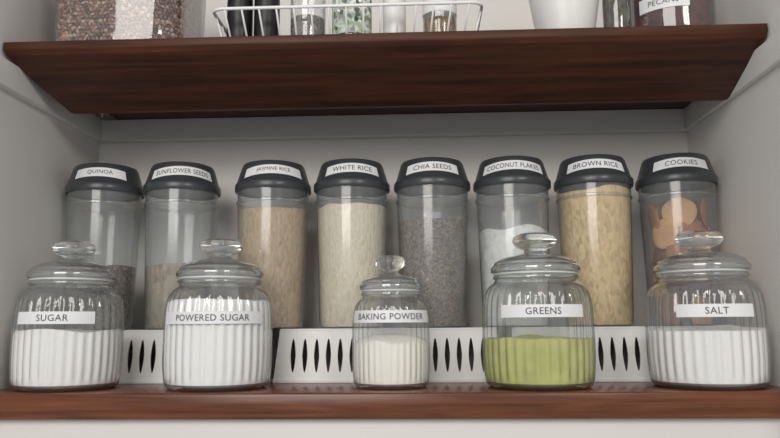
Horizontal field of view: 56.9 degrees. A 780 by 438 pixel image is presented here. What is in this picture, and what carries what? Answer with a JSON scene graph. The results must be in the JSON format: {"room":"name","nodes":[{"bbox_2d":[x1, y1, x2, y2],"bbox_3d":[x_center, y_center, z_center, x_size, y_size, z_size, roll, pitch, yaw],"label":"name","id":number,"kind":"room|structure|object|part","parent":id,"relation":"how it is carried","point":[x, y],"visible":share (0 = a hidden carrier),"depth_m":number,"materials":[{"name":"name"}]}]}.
{"room":"pantry","nodes":[
{"label":"pantry","id":0,"kind":"room"},
{"bbox_2d":[0,0,100,388],"bbox_3d":[-0.424,-0.012,0.828,0.020,1.000,0.335,-1,-8,2],"label":"wall","id":1,"kind":"structure","parent":0,"point":[39,153],"depth_m":0.83,"materials":[{"name":"white paint"}]},
{"bbox_2d":[0,55,103,143],"bbox_3d":[-0.410,-0.144,0.847,0.010,0.029,0.334,-1,-8,2],"label":"trim","id":2,"kind":"structure","parent":1,"relation":"attached to","point":[14,80],"depth_m":0.84,"materials":[{"name":"paint"}]},
{"bbox_2d":[0,419,779,437],"bbox_3d":[-0.010,0.247,0.702,0.810,0.105,0.022,-1,-8,2],"label":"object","id":3,"kind":"structure","parent":1,"relation":"attached to","point":[208,428],"depth_m":0.70,"materials":[{"name":"paint"}]},
{"bbox_2d":[90,0,699,366],"bbox_3d":[-0.001,0.008,0.985,0.850,1.000,0.020,-1,-8,2],"label":"wall","id":4,"kind":"structure","parent":0,"point":[175,230],"depth_m":0.98,"materials":[{"name":"white paint"}]},
{"bbox_2d":[3,23,767,119],"bbox_3d":[-0.008,-0.153,0.875,0.806,0.052,0.245,-1,-8,2],"label":"shelf","id":5,"kind":"object","parent":4,"relation":"attached to","point":[638,67],"visible":1,"depth_m":0.79,"materials":[{"name":"brown wood"}]},
{"bbox_2d":[53,0,205,40],"bbox_3d":[-0.305,-0.248,0.856,0.154,0.136,0.134,-1,-8,2],"label":"container","id":6,"kind":"object","parent":5,"relation":"on","point":[77,19],"visible":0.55,"depth_m":0.79,"materials":[{"name":"clear glass"}]},
{"bbox_2d":[212,0,482,36],"bbox_3d":[-0.046,-0.207,0.817,0.298,0.038,0.088,-1,-8,2],"label":"wire basket","id":7,"kind":"object","parent":5,"relation":"on","point":[433,3],"visible":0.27,"depth_m":0.78,"materials":[{"name":"white metal"}]},
{"bbox_2d":[227,0,252,36],"bbox_3d":[-0.171,-0.236,0.822,0.029,0.093,0.029,-1,-8,2],"label":"bottle","id":8,"kind":"object","parent":7,"relation":"in","point":[234,17],"visible":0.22,"depth_m":0.81,"materials":[{"name":"black plastic"}]},
{"bbox_2d":[254,0,279,35],"bbox_3d":[-0.140,-0.237,0.820,0.029,0.093,0.029,-1,-8,2],"label":"bottle","id":9,"kind":"object","parent":7,"relation":"in","point":[269,20],"visible":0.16,"depth_m":0.81,"materials":[{"name":"black plastic"}]},
{"bbox_2d":[290,0,325,34],"bbox_3d":[-0.093,-0.239,0.819,0.040,0.097,0.040,-1,-8,2],"label":"bottle","id":10,"kind":"object","parent":7,"relation":"in","point":[303,21],"visible":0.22,"depth_m":0.80,"materials":[{"name":"clear glass"}]},
{"bbox_2d":[332,0,371,33],"bbox_3d":[-0.043,-0.241,0.817,0.045,0.099,0.045,-1,-8,2],"label":"bottle","id":11,"kind":"object","parent":7,"relation":"in","point":[354,14],"visible":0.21,"depth_m":0.79,"materials":[{"name":"clear glass"}]},
{"bbox_2d":[383,0,405,32],"bbox_3d":[0.005,-0.238,0.814,0.026,0.091,0.026,-1,-8,2],"label":"bottle","id":12,"kind":"object","parent":7,"relation":"in","point":[389,12],"visible":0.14,"depth_m":0.80,"materials":[{"name":"white plastic"}]},
{"bbox_2d":[422,0,456,31],"bbox_3d":[0.056,-0.240,0.812,0.039,0.095,0.039,-1,-8,2],"label":"bottle","id":13,"kind":"object","parent":7,"relation":"in","point":[441,12],"visible":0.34,"depth_m":0.80,"materials":[{"name":"clear glass"}]},
{"bbox_2d":[529,0,598,28],"bbox_3d":[0.197,-0.232,0.812,0.087,0.084,0.087,-1,-8,2],"label":"ceramic pot","id":14,"kind":"object","parent":5,"relation":"on","point":[546,14],"visible":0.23,"depth_m":0.78,"materials":[{"name":"white ceramic"}]},
{"bbox_2d":[602,0,631,26],"bbox_3d":[0.252,-0.233,0.800,0.030,0.081,0.030,-1,-8,2],"label":"jar","id":15,"kind":"object","parent":5,"relation":"on","point":[617,13],"visible":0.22,"depth_m":0.79,"materials":[{"name":"clear glass"}]},
{"bbox_2d":[629,0,716,26],"bbox_3d":[0.317,-0.252,0.818,0.094,0.121,0.094,-1,-8,2],"label":"jar","id":16,"kind":"object","parent":5,"relation":"on","point":[643,12],"visible":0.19,"depth_m":0.77,"materials":[{"name":"clear glass"}]},
{"bbox_2d":[714,0,716,24],"bbox_3d":[0.317,-0.244,0.817,0.094,0.105,0.094,-1,-8,2],"label":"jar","id":17,"kind":"object","parent":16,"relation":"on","point":[715,18],"depth_m":0.79,"materials":[{"name":"clear glass"}]},
{"bbox_2d":[0,382,779,419],"bbox_3d":[-0.006,0.198,0.818,0.810,0.025,0.257,-1,-8,2],"label":"shelf","id":18,"kind":"object","parent":4,"relation":"attached to","point":[603,400],"visible":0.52,"depth_m":0.69,"materials":[{"name":"brown wood"}]},
{"bbox_2d":[9,240,123,391],"bbox_3d":[-0.345,0.102,0.777,0.111,0.158,0.112,-1,-8,2],"label":"glass jar","id":19,"kind":"object","parent":18,"relation":"on","point":[42,360],"visible":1,"depth_m":0.73,"materials":[{"name":"white"}]},
{"bbox_3d":[-0.346,0.054,0.785,0.090,0.023,0.090,-1,-8,2],"label":"lid","id":20,"kind":"part","parent":19,"relation":"part of","materials":[{"name":"clear glass"}]},
{"bbox_3d":[-0.346,0.034,0.788,0.045,0.020,0.045,-1,-8,2],"label":"lid knob","id":21,"kind":"part","parent":19,"relation":"part of","materials":[{"name":"clear glass"}]},
{"bbox_2d":[111,329,280,383],"bbox_3d":[-0.270,0.168,0.891,0.270,0.061,0.136,-1,-8,2],"label":"plastic basket","id":22,"kind":"object","parent":18,"relation":"on","point":[146,345],"visible":0.12,"depth_m":0.83,"materials":[{"name":"white plastic"}]},
{"bbox_2d":[64,163,144,329],"bbox_3d":[-0.357,0.036,0.894,0.094,0.202,0.094,-1,-8,2],"label":"canister","id":23,"kind":"object","parent":22,"relation":"on","point":[99,182],"visible":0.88,"depth_m":0.87,"materials":[{"name":"clear plastic"}]},
{"bbox_3d":[-0.357,-0.046,0.906,0.094,0.036,0.094,-1,-8,2],"label":"lid","id":24,"kind":"part","parent":23,"relation":"part of","materials":[{"name":"grey plastic"}]},
{"bbox_2d":[143,161,220,329],"bbox_3d":[-0.259,0.034,0.890,0.094,0.202,0.094,-1,-8,2],"label":"canister","id":25,"kind":"object","parent":22,"relation":"on","point":[173,180],"visible":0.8,"depth_m":0.86,"materials":[{"name":"clear plastic"}]},
{"bbox_3d":[-0.260,-0.048,0.902,0.094,0.036,0.094,-1,-8,2],"label":"lid","id":26,"kind":"part","parent":25,"relation":"part of","materials":[{"name":"grey plastic"}]},
{"bbox_3d":[-0.270,0.139,0.895,0.257,0.003,0.123,-1,-8,2],"label":"panel","id":27,"kind":"part","parent":22,"relation":"part of","materials":[{"name":"white plastic"}]},
{"bbox_2d":[235,160,310,328],"bbox_3d":[-0.144,0.033,0.885,0.094,0.202,0.094,-1,-8,2],"label":"canister","id":28,"kind":"object","parent":22,"relation":"on","point":[273,239],"visible":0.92,"depth_m":0.85,"materials":[{"name":"clear plastic"}]},
{"bbox_3d":[-0.145,-0.049,0.897,0.094,0.036,0.094,-1,-8,2],"label":"lid","id":29,"kind":"part","parent":28,"relation":"part of","materials":[{"name":"grey plastic"}]},
{"bbox_2d":[162,238,271,391],"bbox_3d":[-0.182,0.099,0.769,0.113,0.158,0.113,1,-9,-12],"label":"glass jar","id":30,"kind":"object","parent":18,"relation":"on","point":[210,345],"visible":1,"depth_m":0.72,"materials":[{"name":"white"}]},
{"bbox_3d":[-0.183,0.052,0.777,0.092,0.023,0.092,-1,-8,2],"label":"lid","id":31,"kind":"part","parent":30,"relation":"part of","materials":[{"name":"clear glass"}]},
{"bbox_3d":[-0.183,0.031,0.780,0.046,0.020,0.046,-1,-8,2],"label":"lid knob","id":32,"kind":"part","parent":30,"relation":"part of","materials":[{"name":"clear glass"}]},
{"bbox_2d":[272,327,497,382],"bbox_3d":[0.000,0.164,0.879,0.262,0.061,0.136,-1,-8,2],"label":"plastic basket","id":33,"kind":"object","parent":18,"relation":"on","point":[298,360],"visible":0.61,"depth_m":0.82,"materials":[{"name":"white plastic"}]},
{"bbox_2d":[314,158,389,327],"bbox_3d":[-0.047,0.031,0.881,0.094,0.202,0.094,-1,-8,2],"label":"canister","id":34,"kind":"object","parent":33,"relation":"on","point":[350,236],"visible":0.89,"depth_m":0.85,"materials":[{"name":"beige food"}]},
{"bbox_3d":[-0.047,-0.051,0.893,0.094,0.036,0.094,-1,-8,2],"label":"lid","id":35,"kind":"part","parent":34,"relation":"part of","materials":[{"name":"grey plastic"}]},
{"bbox_3d":[0.000,0.135,0.884,0.249,0.003,0.123,-1,-8,2],"label":"panel","id":36,"kind":"part","parent":33,"relation":"part of","materials":[{"name":"white plastic"}]},
{"bbox_2d":[394,157,469,327],"bbox_3d":[0.052,0.030,0.876,0.094,0.202,0.094,-1,-8,2],"label":"canister","id":37,"kind":"object","parent":33,"relation":"on","point":[434,250],"visible":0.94,"depth_m":0.84,"materials":[{"name":"clear plastic"}]},
{"bbox_3d":[0.052,-0.052,0.889,0.094,0.036,0.094,-1,-8,2],"label":"lid","id":38,"kind":"part","parent":37,"relation":"part of","materials":[{"name":"grey plastic"}]},
{"bbox_2d":[352,255,429,389],"bbox_3d":[0.001,0.107,0.763,0.082,0.138,0.082,0,-8,-2],"label":"glass jar","id":39,"kind":"object","parent":18,"relation":"on","point":[390,361],"visible":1,"depth_m":0.73,"materials":[{"name":"white"}]},
{"bbox_3d":[0.001,0.066,0.769,0.067,0.020,0.067,-1,-8,2],"label":"lid","id":40,"kind":"part","parent":39,"relation":"part of","materials":[{"name":"clear glass"}]},
{"bbox_3d":[0.001,0.048,0.772,0.033,0.018,0.033,-1,-8,2],"label":"lid knob","id":41,"kind":"part","parent":39,"relation":"part of","materials":[{"name":"clear glass"}]},
{"bbox_2d":[482,232,595,390],"bbox_3d":[0.154,0.094,0.755,0.115,0.160,0.115,3,-9,-22],"label":"glass jar","id":42,"kind":"object","parent":18,"relation":"on","point":[533,362],"visible":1,"depth_m":0.71,"materials":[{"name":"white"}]},
{"bbox_3d":[0.153,0.025,0.765,0.047,0.021,0.047,-1,-8,2],"label":"lid knob","id":43,"kind":"part","parent":42,"relation":"part of","materials":[{"name":"clear glass"}]},
{"bbox_3d":[0.154,0.046,0.762,0.094,0.024,0.094,-1,-8,2],"label":"lid","id":44,"kind":"part","parent":42,"relation":"part of","materials":[{"name":"clear glass"}]},
{"bbox_2d":[500,326,708,381],"bbox_3d":[0.266,0.160,0.868,0.262,0.061,0.136,-1,-8,2],"label":"plastic basket","id":45,"kind":"object","parent":18,"relation":"on","point":[623,364],"visible":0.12,"depth_m":0.81,"materials":[{"name":"white plastic"}]},
{"bbox_2d":[473,155,550,326],"bbox_3d":[0.150,0.029,0.872,0.094,0.202,0.094,-1,-8,2],"label":"canister","id":46,"kind":"object","parent":45,"relation":"on","point":[516,175],"visible":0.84,"depth_m":0.84,"materials":[{"name":"clear plastic"}]},
{"bbox_3d":[0.149,-0.053,0.884,0.094,0.036,0.094,-1,-8,2],"label":"lid","id":47,"kind":"part","parent":46,"relation":"part of","materials":[{"name":"grey plastic"}]},
{"bbox_2d":[553,154,633,326],"bbox_3d":[0.248,0.027,0.868,0.094,0.202,0.094,-1,-8,2],"label":"canister","id":48,"kind":"object","parent":45,"relation":"on","point":[593,200],"visible":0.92,"depth_m":0.83,"materials":[{"name":"clear plastic"}]},
{"bbox_3d":[0.247,-0.055,0.880,0.094,0.036,0.094,-1,-8,2],"label":"lid","id":49,"kind":"part","parent":48,"relation":"part of","materials":[{"name":"grey plastic"}]},
{"bbox_3d":[0.266,0.132,0.872,0.249,0.003,0.123,-1,-8,2],"label":"panel","id":50,"kind":"part","parent":45,"relation":"part of","materials":[{"name":"white plastic"}]},
{"bbox_2d":[635,153,720,325],"bbox_3d":[0.347,0.026,0.864,0.094,0.202,0.094,-1,-8,2],"label":"canister","id":51,"kind":"object","parent":45,"relation":"on","point":[672,173],"visible":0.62,"depth_m":0.84,"materials":[{"name":"clear plastic"}]},
{"bbox_3d":[0.347,-0.056,0.876,0.094,0.036,0.094,-1,-8,2],"label":"lid","id":52,"kind":"part","parent":51,"relation":"part of","materials":[{"name":"grey plastic"}]},
{"bbox_2d":[644,230,770,389],"bbox_3d":[0.325,0.091,0.746,0.117,0.160,0.117,5,-10,-32],"label":"glass jar","id":53,"kind":"object","parent":18,"relation":"on","point":[717,357],"visible":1,"depth_m":0.70,"materials":[{"name":"white"}]},
{"bbox_3d":[0.324,0.022,0.756,0.047,0.021,0.047,-1,-8,2],"label":"lid knob","id":54,"kind":"part","parent":53,"relation":"part of","materials":[{"name":"clear glass"}]},
{"bbox_3d":[0.324,0.043,0.753,0.095,0.024,0.095,-1,-8,2],"label":"lid","id":55,"kind":"part","parent":53,"relation":"part of","materials":[{"name":"clear glass"}]},
{"bbox_2d":[101,109,684,142],"bbox_3d":[-0.003,-0.127,0.986,0.794,0.029,0.018,-1,-8,2],"label":"trim","id":56,"kind":"structure","parent":4,"relation":"attached to","point":[639,121],"depth_m":0.98,"materials":[{"name":"paint"}]},
{"bbox_2d":[685,0,779,386],"bbox_3d":[0.405,-0.024,0.792,0.020,1.000,0.335,-1,-8,2],"label":"wall","id":57,"kind":"structure","parent":0,"point":[740,140],"depth_m":0.79,"materials":[{"name":"white paint"}]},
{"bbox_2d":[681,30,779,132],"bbox_3d":[0.390,-0.155,0.813,0.008,0.029,0.334,-1,-8,2],"label":"trim","id":58,"kind":"structure","parent":57,"relation":"attached to","point":[766,57],"depth_m":0.77,"materials":[{"name":"paint"}]}
]}

